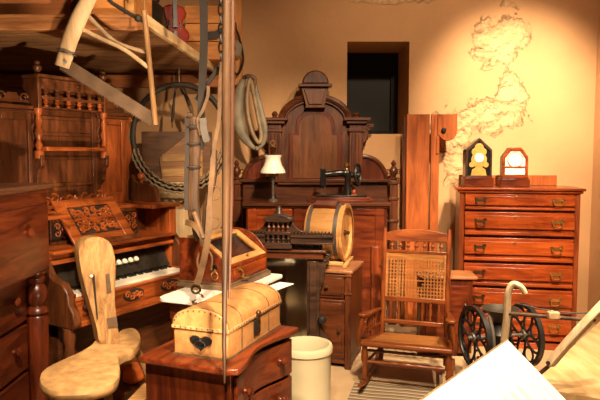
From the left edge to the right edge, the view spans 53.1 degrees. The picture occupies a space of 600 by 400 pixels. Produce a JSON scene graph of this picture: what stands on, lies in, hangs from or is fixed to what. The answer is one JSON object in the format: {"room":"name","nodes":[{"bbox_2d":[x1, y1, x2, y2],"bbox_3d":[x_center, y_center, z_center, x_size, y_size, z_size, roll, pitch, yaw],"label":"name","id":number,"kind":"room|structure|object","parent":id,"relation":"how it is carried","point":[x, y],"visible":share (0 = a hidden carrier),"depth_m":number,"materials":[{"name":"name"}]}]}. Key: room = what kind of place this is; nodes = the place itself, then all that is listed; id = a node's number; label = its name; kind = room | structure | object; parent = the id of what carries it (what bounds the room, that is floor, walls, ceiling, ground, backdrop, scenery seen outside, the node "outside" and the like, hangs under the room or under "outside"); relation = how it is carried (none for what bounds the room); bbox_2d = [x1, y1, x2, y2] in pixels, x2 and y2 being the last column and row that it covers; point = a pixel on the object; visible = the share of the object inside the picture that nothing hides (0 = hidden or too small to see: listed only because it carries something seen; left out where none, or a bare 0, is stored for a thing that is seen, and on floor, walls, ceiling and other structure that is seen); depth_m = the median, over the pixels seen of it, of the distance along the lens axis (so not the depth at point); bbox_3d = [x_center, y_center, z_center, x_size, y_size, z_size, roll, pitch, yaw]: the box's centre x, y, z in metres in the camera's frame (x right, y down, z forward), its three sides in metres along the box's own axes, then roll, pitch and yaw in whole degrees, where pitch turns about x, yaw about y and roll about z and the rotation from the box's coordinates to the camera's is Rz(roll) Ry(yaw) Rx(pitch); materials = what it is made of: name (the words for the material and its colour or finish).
{"room":"antique shop","nodes":[
{"label":"antique shop","id":0,"kind":"room"},
{"bbox_2d":[0,0,598,318],"bbox_3d":[-0.185,-0.629,5.719,5.830,3.400,0.700,0,4,0],"label":"wall","id":1,"kind":"structure","parent":0,"point":[513,73],"depth_m":5.33,"materials":[{"name":"paint"}]},
{"bbox_2d":[0,14,235,87],"bbox_3d":[-1.750,-0.991,4.277,2.460,0.174,2.102,0,4,0],"label":"shelf","id":2,"kind":"object","parent":1,"relation":"attached to","point":[25,39],"visible":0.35,"depth_m":4.12,"materials":[{"name":"brown wood"}]},
{"bbox_2d":[0,0,78,13],"bbox_3d":[-1.712,-1.194,3.546,0.877,0.340,0.450,0,4,0],"label":"wooden crate","id":3,"kind":"object","parent":2,"relation":"on","point":[6,6],"visible":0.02,"depth_m":3.33,"materials":[{"name":"brown wood"}]},
{"bbox_2d":[90,0,151,17],"bbox_3d":[-1.058,-1.177,3.462,0.305,0.320,0.420,0,4,0],"label":"wooden crate","id":4,"kind":"object","parent":2,"relation":"on","point":[100,6],"visible":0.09,"depth_m":3.28,"materials":[{"name":"brown wood"}]},
{"bbox_2d":[152,0,167,28],"bbox_3d":[-1.037,-1.199,4.022,0.300,0.280,0.300,0,4,0],"label":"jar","id":5,"kind":"object","parent":2,"relation":"on","point":[158,12],"visible":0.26,"depth_m":3.95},
{"bbox_2d":[171,71,176,127],"bbox_3d":[-1.032,-0.822,4.902,0.053,0.465,0.024,0,4,0],"label":"hanging awl","id":6,"kind":"object","parent":2,"relation":"hanging from","point":[174,96],"visible":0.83,"depth_m":4.90,"materials":[{"name":"black metal"}]},
{"bbox_2d":[130,68,221,193],"bbox_3d":[-0.939,-0.533,4.676,0.784,0.977,0.068,0,4,0],"label":"hoop","id":7,"kind":"object","parent":2,"relation":"hanging from","point":[164,185],"visible":0.53,"depth_m":4.68,"materials":[{"name":"metal"}]},
{"bbox_2d":[163,0,189,42],"bbox_3d":[-0.866,-1.288,4.124,0.214,0.442,0.080,-2,5,-25],"label":"violin","id":8,"kind":"object","parent":2,"relation":"on","point":[175,14],"visible":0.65,"depth_m":4.11,"materials":[{"name":"red paint"}]},
{"bbox_2d":[180,71,193,114],"bbox_3d":[-0.920,-0.861,4.899,0.116,0.385,0.031,0,4,0],"label":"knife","id":9,"kind":"object","parent":2,"relation":"hanging from","point":[189,104],"visible":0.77,"depth_m":4.89,"materials":[{"name":"metal"}]},
{"bbox_2d":[185,6,221,64],"bbox_3d":[-0.753,-1.334,4.884,0.311,0.420,0.300,0,4,0],"label":"wooden crate","id":10,"kind":"object","parent":2,"relation":"on","point":[192,20],"visible":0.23,"depth_m":4.73,"materials":[{"name":"brown wood"}]},
{"bbox_2d":[347,53,397,133],"bbox_3d":[0.694,-1.044,5.974,0.551,0.814,0.070,0,4,0],"label":"window","id":11,"kind":"structure","parent":1,"relation":"in","point":[372,78],"depth_m":5.98,"materials":[{"name":"black glass"}]},
{"bbox_3d":[-0.427,-1.021,5.138,0.028,0.048,0.401,0,4,0],"label":"peg","id":12,"kind":"object","parent":1,"relation":"attached to","visible":0},
{"bbox_2d":[234,74,267,150],"bbox_3d":[-0.422,-0.727,4.984,0.307,0.636,0.104,0,4,0],"label":"horse collar","id":13,"kind":"object","parent":12,"relation":"hanging from","point":[239,122],"visible":0.97,"depth_m":4.98,"materials":[{"name":"beige leather"}]},
{"bbox_2d":[331,321,595,399],"bbox_3d":[-0.185,1.334,2.933,5.830,0.100,6.650,0,4,0],"label":"floor","id":14,"kind":"structure","parent":0,"point":[342,380],"depth_m":4.19,"materials":[{"name":"concrete"}]},
{"bbox_2d":[0,183,53,399],"bbox_3d":[-1.579,0.630,2.594,0.633,1.355,1.220,0,4,0],"label":"dresser","id":15,"kind":"object","parent":14,"relation":"on","point":[24,236],"visible":1,"depth_m":2.93,"materials":[{"name":"brown wood"}]},
{"bbox_2d":[0,60,183,399],"bbox_3d":[-1.183,0.185,3.779,0.800,2.065,1.160,2,5,30],"label":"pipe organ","id":16,"kind":"object","parent":14,"relation":"on","point":[62,132],"visible":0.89,"depth_m":3.79,"materials":[{"name":"brown wood"}]},
{"bbox_2d":[43,99,48,106],"bbox_3d":[-1.532,-0.585,3.617,0.031,0.045,0.031,1,4,7],"label":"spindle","id":17,"kind":"object","parent":16,"relation":"attached to","point":[45,101],"depth_m":3.61,"materials":[{"name":"brown wood"}]},
{"bbox_2d":[55,100,59,107],"bbox_3d":[-1.491,-0.590,3.688,0.031,0.045,0.031,1,4,7],"label":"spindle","id":18,"kind":"object","parent":16,"relation":"attached to","point":[57,102],"depth_m":3.68,"materials":[{"name":"brown wood"}]},
{"bbox_2d":[66,101,70,108],"bbox_3d":[-1.450,-0.595,3.759,0.031,0.045,0.031,1,4,7],"label":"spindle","id":19,"kind":"object","parent":16,"relation":"attached to","point":[68,103],"depth_m":3.75,"materials":[{"name":"brown wood"}]},
{"bbox_2d":[42,147,105,150],"bbox_3d":[-1.456,-0.325,3.829,0.120,0.025,0.460,2,5,30],"label":"shelf","id":20,"kind":"object","parent":16,"relation":"attached to","point":[43,148],"depth_m":3.77,"materials":[{"name":"brown wood"}]},
{"bbox_2d":[77,102,81,108],"bbox_3d":[-1.409,-0.601,3.829,0.031,0.045,0.031,-3,5,-37],"label":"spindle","id":21,"kind":"object","parent":16,"relation":"attached to","point":[79,104],"depth_m":3.82,"materials":[{"name":"brown wood"}]},
{"bbox_2d":[80,289,178,327],"bbox_3d":[-1.064,0.639,3.744,0.275,0.035,1.020,2,5,30],"label":"shelf","id":22,"kind":"object","parent":16,"relation":"attached to","point":[125,307],"depth_m":3.64,"materials":[{"name":"brown wood"}]},
{"bbox_2d":[122,362,143,383],"bbox_3d":[-0.985,1.023,3.546,0.100,0.110,0.110,2,5,30],"label":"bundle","id":23,"kind":"object","parent":16,"relation":"on","point":[132,372],"visible":0.87,"depth_m":3.50,"materials":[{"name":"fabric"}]},
{"bbox_2d":[39,235,145,399],"bbox_3d":[-1.000,0.754,3.025,0.520,1.057,0.960,0,4,0],"label":"chair","id":24,"kind":"object","parent":14,"relation":"on","point":[93,373],"visible":0.97,"depth_m":3.18,"materials":[{"name":"wood"}]},
{"bbox_2d":[139,325,297,399],"bbox_3d":[-0.318,0.957,2.623,0.453,0.700,0.630,2,5,22],"label":"dresser","id":25,"kind":"object","parent":14,"relation":"on","point":[263,370],"visible":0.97,"depth_m":2.40,"materials":[{"name":"brown wood"}]},
{"bbox_2d":[171,282,281,361],"bbox_3d":[-0.295,0.507,2.601,0.273,0.200,0.544,2,5,21],"label":"trunk","id":26,"kind":"object","parent":25,"relation":"on","point":[253,308],"visible":0.9,"depth_m":2.41,"materials":[{"name":"beige wood"}]},
{"bbox_2d":[160,273,281,338],"bbox_3d":[-0.454,0.871,3.675,0.385,0.712,0.870,2,5,23],"label":"table","id":27,"kind":"object","parent":14,"relation":"on","point":[183,298],"visible":0.21,"depth_m":3.36,"materials":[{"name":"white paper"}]},
{"bbox_2d":[177,226,270,290],"bbox_3d":[-0.455,0.354,3.761,0.395,0.307,0.540,2,5,23],"label":"box","id":28,"kind":"object","parent":27,"relation":"on","point":[249,254],"visible":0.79,"depth_m":3.60,"materials":[{"name":"brown wood"}]},
{"bbox_2d":[270,282,292,289],"bbox_3d":[-0.135,0.518,3.597,0.100,0.003,0.220,2,5,30],"label":"paper sheet","id":29,"kind":"object","parent":27,"relation":"on","point":[279,285],"visible":0.64,"depth_m":3.62,"materials":[{"name":"white paper"}]},
{"bbox_2d":[249,206,334,340],"bbox_3d":[-0.144,0.613,4.205,0.763,1.148,0.145,1,4,9],"label":"mirror","id":30,"kind":"object","parent":14,"relation":"on","point":[296,254],"visible":0.6,"depth_m":4.16,"materials":[{"name":"brown wood"}]},
{"bbox_2d":[267,258,306,336],"bbox_3d":[-0.141,0.693,4.227,0.388,0.582,0.008,1,4,9],"label":"mirror glass","id":31,"kind":"object","parent":30,"relation":"on","point":[293,307],"depth_m":4.21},
{"bbox_2d":[290,336,332,399],"bbox_3d":[0.035,1.033,3.447,0.307,0.425,0.307,0,4,0],"label":"stoneware crock","id":32,"kind":"object","parent":14,"relation":"on","point":[311,355],"visible":0.67,"depth_m":3.32,"materials":[{"name":"beige ceramic"}]},
{"bbox_2d":[242,199,390,337],"bbox_3d":[0.131,0.556,5.000,1.182,1.103,0.432,0,4,0],"label":"sideboard","id":33,"kind":"object","parent":14,"relation":"on","point":[369,218],"visible":0.34,"depth_m":4.79,"materials":[{"name":"brown wood"}]},
{"bbox_2d":[260,140,285,201],"bbox_3d":[-0.219,-0.236,4.856,0.206,0.497,0.206,0,4,0],"label":"oil lamp","id":34,"kind":"object","parent":33,"relation":"on","point":[272,165],"visible":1,"depth_m":4.80,"materials":[{"name":"grey metal"}]},
{"bbox_2d":[307,162,373,201],"bbox_3d":[0.325,-0.147,4.874,0.527,0.318,0.230,0,4,0],"label":"sewing machine","id":35,"kind":"object","parent":33,"relation":"on","point":[349,195],"visible":1,"depth_m":4.85,"materials":[{"name":"black metal"}]},
{"bbox_2d":[233,70,401,324],"bbox_3d":[0.132,-0.003,5.250,1.524,2.220,0.170,0,4,0],"label":"headboard","id":36,"kind":"object","parent":14,"relation":"on","point":[314,128],"visible":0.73,"depth_m":5.23,"materials":[{"name":"brown wood"}]},
{"bbox_2d":[320,260,363,369],"bbox_3d":[0.247,0.822,4.411,0.360,0.700,0.456,1,4,17],"label":"base cabinet","id":37,"kind":"object","parent":14,"relation":"on","point":[341,289],"visible":0.73,"depth_m":4.21,"materials":[{"name":"brown wood"}]},
{"bbox_2d":[304,200,353,267],"bbox_3d":[0.237,0.236,4.464,0.315,0.462,0.433,1,4,17],"label":"butter churn","id":38,"kind":"object","parent":37,"relation":"on","point":[328,216],"visible":0.84,"depth_m":4.33,"materials":[{"name":"brown wood"}]},
{"bbox_2d":[347,381,434,399],"bbox_3d":[0.680,1.240,3.462,0.860,0.008,0.840,1,4,14],"label":"striped rug","id":39,"kind":"object","parent":14,"relation":"on","point":[369,391],"visible":0.6,"depth_m":3.78,"materials":[{"name":"beige fabric"}]},
{"bbox_2d":[356,228,457,387],"bbox_3d":[0.725,0.709,3.945,0.628,0.969,0.709,1,4,17],"label":"rocking chair","id":40,"kind":"object","parent":39,"relation":"on","point":[432,344],"visible":0.95,"depth_m":4.15,"materials":[{"name":"brown wood"}]},
{"bbox_2d":[400,114,429,326],"bbox_3d":[0.994,0.187,5.204,0.226,1.848,0.050,0,4,0],"label":"board","id":41,"kind":"object","parent":14,"relation":"on","point":[415,127],"visible":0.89,"depth_m":5.16,"materials":[{"name":"brown wood"}]},
{"bbox_2d":[429,114,456,269],"bbox_3d":[1.238,0.186,5.207,0.223,1.850,0.062,0,4,0],"label":"board","id":42,"kind":"object","parent":14,"relation":"on","point":[444,126],"visible":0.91,"depth_m":5.17,"materials":[{"name":"wood"}]},
{"bbox_2d":[416,270,477,352],"bbox_3d":[1.096,0.843,4.538,0.430,0.580,0.274,0,4,4],"label":"base cabinet","id":43,"kind":"object","parent":14,"relation":"on","point":[461,286],"visible":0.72,"depth_m":4.43,"materials":[{"name":"brown wood"}]},
{"bbox_2d":[420,338,565,399],"bbox_3d":[0.605,0.945,2.001,0.792,0.815,0.383,-2,5,-25],"label":"sign","id":44,"kind":"object","parent":14,"relation":"on","point":[502,373],"visible":1,"depth_m":2.14,"materials":[{"name":"white paper"}]},
{"bbox_2d":[458,303,544,365],"bbox_3d":[1.301,0.945,3.912,0.446,0.530,0.410,-1,4,-11],"label":"mill","id":45,"kind":"object","parent":14,"relation":"on","point":[492,329],"visible":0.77,"depth_m":3.86,"materials":[{"name":"metal"}]},
{"bbox_2d":[481,304,519,322],"bbox_3d":[1.301,0.749,3.897,0.244,0.094,0.244,-1,4,-11],"label":"bowl","id":46,"kind":"object","parent":45,"relation":"on","point":[495,311],"depth_m":3.89,"materials":[{"name":"grey metal"}]},
{"bbox_2d":[452,175,585,349],"bbox_3d":[1.714,0.473,4.825,0.941,1.334,0.500,1,4,10],"label":"dresser","id":47,"kind":"object","parent":14,"relation":"on","point":[529,236],"visible":0.85,"depth_m":4.61,"materials":[{"name":"brown wood"}]},
{"bbox_2d":[461,138,493,186],"bbox_3d":[1.429,-0.305,4.837,0.230,0.387,0.135,0,4,2],"label":"mantel clock","id":48,"kind":"object","parent":47,"relation":"on","point":[477,156],"visible":1,"depth_m":4.79,"materials":[{"name":"brown wood"}]},
{"bbox_2d":[469,143,488,174],"bbox_3d":[1.427,-0.323,4.784,0.154,0.258,0.003,0,4,2],"label":"clock face","id":49,"kind":"object","parent":48,"relation":"on","point":[478,152],"depth_m":4.78,"materials":[{"name":"paint"}]},
{"bbox_2d":[497,147,529,186],"bbox_3d":[1.700,-0.262,4.772,0.224,0.310,0.122,0,4,6],"label":"mantel clock","id":50,"kind":"object","parent":47,"relation":"on","point":[513,161],"visible":1,"depth_m":4.72,"materials":[{"name":"brown wood"}]},
{"bbox_2d":[500,281,599,374],"bbox_3d":[1.371,0.845,3.393,0.700,0.807,0.226,1,4,16],"label":"hand cultivator","id":51,"kind":"object","parent":14,"relation":"on","point":[588,320],"visible":0.77,"depth_m":3.31,"materials":[{"name":"wood"}]},
{"bbox_2d":[542,322,599,399],"bbox_3d":[1.970,1.131,4.038,1.220,0.140,1.981,0,4,0],"label":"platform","id":52,"kind":"object","parent":14,"relation":"on","point":[576,376],"visible":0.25,"depth_m":3.78,"materials":[{"name":"beige wood"}]},
{"bbox_3d":[-1.040,0.808,5.135,0.440,0.620,0.440,0,4,0],"label":"box","id":53,"kind":"object","parent":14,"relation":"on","visible":0},
{"bbox_2d":[155,182,199,236],"bbox_3d":[-1.040,0.169,5.087,0.388,0.661,0.388,0,4,0],"label":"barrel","id":54,"kind":"object","parent":53,"relation":"on","point":[182,230],"visible":0.1,"depth_m":4.91,"materials":[{"name":"beige wood"}]},
{"bbox_2d":[141,131,211,181],"bbox_3d":[-1.028,-0.364,5.044,0.570,0.410,0.244,-1,4,-10],"label":"wooden crate","id":55,"kind":"object","parent":54,"relation":"on","point":[163,153],"visible":0.65,"depth_m":4.92,"materials":[{"name":"brown wood"}]},
{"bbox_2d":[587,0,599,323],"bbox_3d":[2.680,-0.383,2.428,0.100,3.400,5.900,0,4,0],"label":"wall","id":56,"kind":"structure","parent":0,"point":[594,254],"depth_m":5.32,"materials":[{"name":"beige paint"}]},
{"bbox_3d":[-0.185,-2.156,2.671,5.830,0.100,6.650,0,4,0],"label":"ceiling","id":57,"kind":"structure","parent":0,"visible":0},
{"bbox_2d":[55,0,157,125],"bbox_3d":[-1.008,-1.259,3.074,0.532,1.749,0.086,0,4,0],"label":"saw","id":58,"kind":"object","parent":57,"relation":"hanging from","point":[77,21],"visible":1,"depth_m":3.11,"materials":[{"name":"wood"}]},
{"bbox_2d":[184,0,221,293],"bbox_3d":[-0.492,-0.820,3.085,0.228,2.626,0.104,0,4,0],"label":"harness","id":59,"kind":"object","parent":57,"relation":"hanging from","point":[196,132],"visible":0.99,"depth_m":3.12,"materials":[{"name":"leather"}]},
{"bbox_2d":[217,0,221,61],"bbox_3d":[-0.427,-1.448,3.201,0.028,1.419,0.028,-4,6,-45],"label":"chain","id":60,"kind":"object","parent":57,"relation":"hanging from","point":[220,1],"visible":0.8,"depth_m":3.23,"materials":[{"name":"grey metal"}]},
{"bbox_2d":[222,0,234,382],"bbox_3d":[-0.258,-0.690,2.118,0.058,2.740,0.040,0,4,0],"label":"wooden pole","id":61,"kind":"object","parent":57,"relation":"hanging from","point":[228,6],"visible":1,"depth_m":2.15,"materials":[{"name":"brown wood"}]},
{"bbox_2d":[235,0,242,85],"bbox_3d":[-0.552,-1.628,5.062,0.124,1.310,0.060,0,4,0],"label":"trim","id":62,"kind":"structure","parent":57,"relation":"attached to","point":[238,3],"depth_m":5.05,"materials":[{"name":"brown wood"}]},
{"bbox_2d":[208,22,243,75],"bbox_3d":[-0.587,-1.243,4.858,0.147,0.435,0.412,2,5,27],"label":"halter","id":63,"kind":"object","parent":62,"relation":"hanging from","point":[213,34],"visible":0.51,"depth_m":4.95,"materials":[{"name":"leather"}]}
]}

